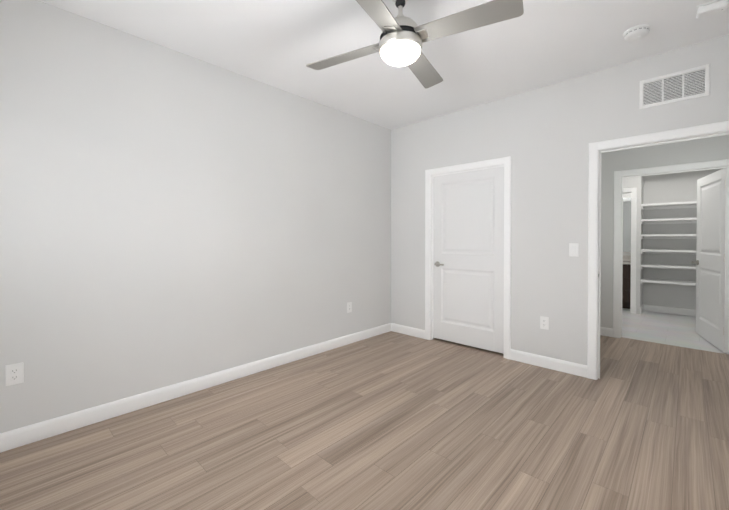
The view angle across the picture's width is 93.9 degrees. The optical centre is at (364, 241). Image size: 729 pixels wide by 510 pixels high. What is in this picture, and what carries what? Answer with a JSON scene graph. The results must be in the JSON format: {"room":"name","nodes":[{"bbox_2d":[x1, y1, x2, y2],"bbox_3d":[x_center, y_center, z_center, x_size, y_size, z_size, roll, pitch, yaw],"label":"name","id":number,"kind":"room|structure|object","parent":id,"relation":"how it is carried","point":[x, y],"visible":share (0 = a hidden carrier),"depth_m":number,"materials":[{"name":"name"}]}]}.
{"room":"empty bedroom","nodes":[
{"label":"empty bedroom","id":0,"kind":"room"},
{"bbox_2d":[0,0,390,432],"bbox_3d":[-0.950,-0.143,3.353,0.120,2.740,5.430,1,1,44],"label":"wall","id":1,"kind":"structure","parent":0,"point":[168,216],"depth_m":2.61,"materials":[{"name":"paint"}]},
{"bbox_2d":[5,362,23,385],"bbox_3d":[-2.107,0.797,2.051,0.009,0.124,0.078,1,1,44],"label":"electrical outlet","id":2,"kind":"object","parent":1,"relation":"attached to","point":[14,374],"visible":1,"depth_m":2.05,"materials":[{"name":"white plastic"}]},
{"bbox_2d":[0,323,391,452],"bbox_3d":[-1.160,1.176,3.048,0.014,0.108,4.440,1,1,44],"label":"baseboard","id":3,"kind":"structure","parent":1,"relation":"attached to","point":[19,437],"depth_m":2.60,"materials":[{"name":"white wood"}]},
{"bbox_2d":[347,302,351,312],"bbox_3d":[-0.181,0.785,4.080,0.009,0.124,0.078,1,1,44],"label":"electrical outlet","id":4,"kind":"object","parent":1,"relation":"attached to","point":[349,307],"visible":1,"depth_m":4.08,"materials":[{"name":"white plastic"}]},
{"bbox_2d":[0,331,728,509],"bbox_3d":[0.618,1.285,2.506,3.580,0.100,6.340,1,1,44],"label":"floor","id":5,"kind":"structure","parent":0,"point":[391,420],"depth_m":2.11,"materials":[{"name":"brown wood"}]},
{"bbox_2d":[39,0,728,129],"bbox_3d":[1.630,-1.565,3.545,3.580,0.100,9.280,1,1,44],"label":"ceiling","id":6,"kind":"structure","parent":0,"point":[281,44],"depth_m":2.56,"materials":[{"name":"paint"}]},
{"bbox_2d":[306,0,523,87],"bbox_3d":[0.213,-1.284,2.023,1.018,0.434,1.018,0,1,-16],"label":"ceiling fan","id":7,"kind":"object","parent":6,"relation":"hanging from","point":[403,38],"visible":1,"depth_m":1.91,"materials":[{"name":"silver metal"}]},
{"bbox_2d":[623,24,650,41],"bbox_3d":[1.942,-1.479,2.432,0.156,0.052,0.156,1,1,44],"label":"smoke detector","id":8,"kind":"object","parent":6,"relation":"attached to","point":[636,33],"visible":1,"depth_m":2.40,"materials":[{"name":"white plastic"}]},
{"bbox_2d":[695,0,728,18],"bbox_3d":[2.202,-1.476,2.159,0.144,0.052,0.086,0,1,40],"label":"ceiling sensor","id":9,"kind":"object","parent":6,"relation":"attached to","point":[710,8],"visible":1,"depth_m":2.14,"materials":[{"name":"white plastic"}]},
{"bbox_2d":[391,35,728,364],"bbox_3d":[1.616,-0.145,3.544,3.340,2.740,0.120,1,1,44],"label":"wall","id":10,"kind":"structure","parent":0,"point":[543,137],"depth_m":3.32,"materials":[{"name":"paint"}]},
{"bbox_2d":[392,323,424,338],"bbox_3d":[0.571,1.162,4.456,0.527,0.108,0.014,1,1,44],"label":"baseboard","id":11,"kind":"structure","parent":10,"relation":"attached to","point":[411,331],"depth_m":4.44,"materials":[{"name":"white wood"}]},
{"bbox_2d":[425,156,510,358],"bbox_3d":[1.188,0.164,3.953,1.046,2.113,0.157,1,1,44],"label":"trim","id":12,"kind":"structure","parent":10,"relation":"attached to","point":[505,162],"depth_m":3.86,"materials":[{"name":"white wood"}]},
{"bbox_2d":[433,167,503,353],"bbox_3d":[1.190,0.191,3.955,0.894,2.012,0.160,1,1,44],"label":"closet door","id":13,"kind":"structure","parent":10,"relation":"in","point":[468,274],"depth_m":3.91,"materials":[{"name":"white wood"}]},
{"bbox_2d":[540,316,548,329],"bbox_3d":[1.758,0.792,3.329,0.078,0.124,0.009,1,1,44],"label":"electrical outlet","id":14,"kind":"object","parent":10,"relation":"attached to","point":[544,322],"visible":1,"depth_m":3.33,"materials":[{"name":"white plastic"}]},
{"bbox_2d":[510,349,586,377],"bbox_3d":[1.769,1.173,3.318,0.684,0.108,0.014,1,1,44],"label":"baseboard","id":15,"kind":"structure","parent":10,"relation":"attached to","point":[573,368],"depth_m":3.29,"materials":[{"name":"white wood"}]},
{"bbox_2d":[569,243,578,256],"bbox_3d":[1.936,0.073,3.151,0.078,0.124,0.013,1,1,44],"label":"light switch","id":16,"kind":"object","parent":10,"relation":"attached to","point":[574,249],"visible":1,"depth_m":3.15,"materials":[{"name":"white plastic"}]},
{"bbox_2d":[587,121,728,379],"bbox_3d":[2.436,0.176,2.769,1.026,2.113,0.157,1,1,44],"label":"trim","id":17,"kind":"structure","parent":10,"relation":"attached to","point":[596,149],"depth_m":3.06,"materials":[{"name":"white wood"}]},
{"bbox_2d":[639,64,709,108],"bbox_3d":[2.424,-1.212,2.678,0.410,0.230,0.011,1,1,44],"label":"air vent","id":18,"kind":"object","parent":10,"relation":"in","point":[691,83],"visible":1,"depth_m":2.67,"materials":[{"name":"grey metal"}]},
{"bbox_2d":[600,135,728,327],"bbox_3d":[3.163,-0.154,4.447,2.340,2.740,0.120,1,1,44],"label":"wall","id":19,"kind":"structure","parent":0,"point":[700,150],"depth_m":4.28,"materials":[{"name":"paint"}]},
{"bbox_2d":[600,327,612,335],"bbox_3d":[3.007,1.160,4.700,0.722,0.108,0.014,1,1,44],"label":"baseboard","id":20,"kind":"structure","parent":19,"relation":"attached to","point":[604,331],"depth_m":4.40,"materials":[{"name":"white wood"}]},
{"bbox_2d":[691,167,728,352],"bbox_3d":[4.163,0.195,4.123,0.292,2.024,0.928,1,1,44],"label":"door","id":21,"kind":"structure","parent":19,"relation":"in","point":[712,286],"depth_m":4.01,"materials":[{"name":"white wood"}]},
{"bbox_2d":[623,168,722,313],"bbox_3d":[4.492,-0.167,5.847,2.340,2.740,0.120,1,1,44],"label":"wall","id":22,"kind":"structure","parent":0,"point":[673,187],"depth_m":5.42,"materials":[{"name":"paint"}]},
{"bbox_2d":[623,197,630,252],"bbox_3d":[4.828,-0.331,6.747,0.865,1.070,0.007,1,1,44],"label":"mirror","id":23,"kind":"object","parent":22,"relation":"attached to","point":[626,224],"depth_m":6.54,"materials":[{"name":"clear glass"}]},
{"bbox_2d":[640,304,643,313],"bbox_3d":[4.735,1.149,5.815,0.014,0.108,0.350,1,1,44],"label":"baseboard","id":24,"kind":"structure","parent":22,"relation":"attached to","point":[642,307],"depth_m":5.80,"materials":[{"name":"white wood"}]},
{"bbox_2d":[641,201,696,285],"bbox_3d":[5.093,0.041,5.487,0.966,1.340,0.393,1,1,44],"label":"shelves","id":25,"kind":"object","parent":22,"relation":"attached to","point":[675,205],"visible":0.52,"depth_m":5.58,"materials":[{"name":"white wood"}]},
{"bbox_2d":[622,308,726,353],"bbox_3d":[4.218,1.256,5.485,2.460,0.100,2.940,1,1,44],"label":"floor","id":26,"kind":"structure","parent":0,"point":[667,329],"depth_m":4.72,"materials":[{"name":"white tile"}]},
{"bbox_2d":[622,255,630,308],"bbox_3d":[4.614,0.729,6.533,0.885,0.935,0.625,1,1,44],"label":"bathroom vanity","id":27,"kind":"object","parent":26,"relation":"on","point":[626,287],"visible":0.08,"depth_m":6.09,"materials":[{"name":"brown wood"}]},
{"bbox_2d":[644,304,695,315],"bbox_3d":[5.210,1.151,5.650,0.930,0.108,0.014,1,1,44],"label":"baseboard","id":28,"kind":"structure","parent":26,"relation":"on","point":[662,309],"depth_m":5.71,"materials":[{"name":"white wood"}]}
]}

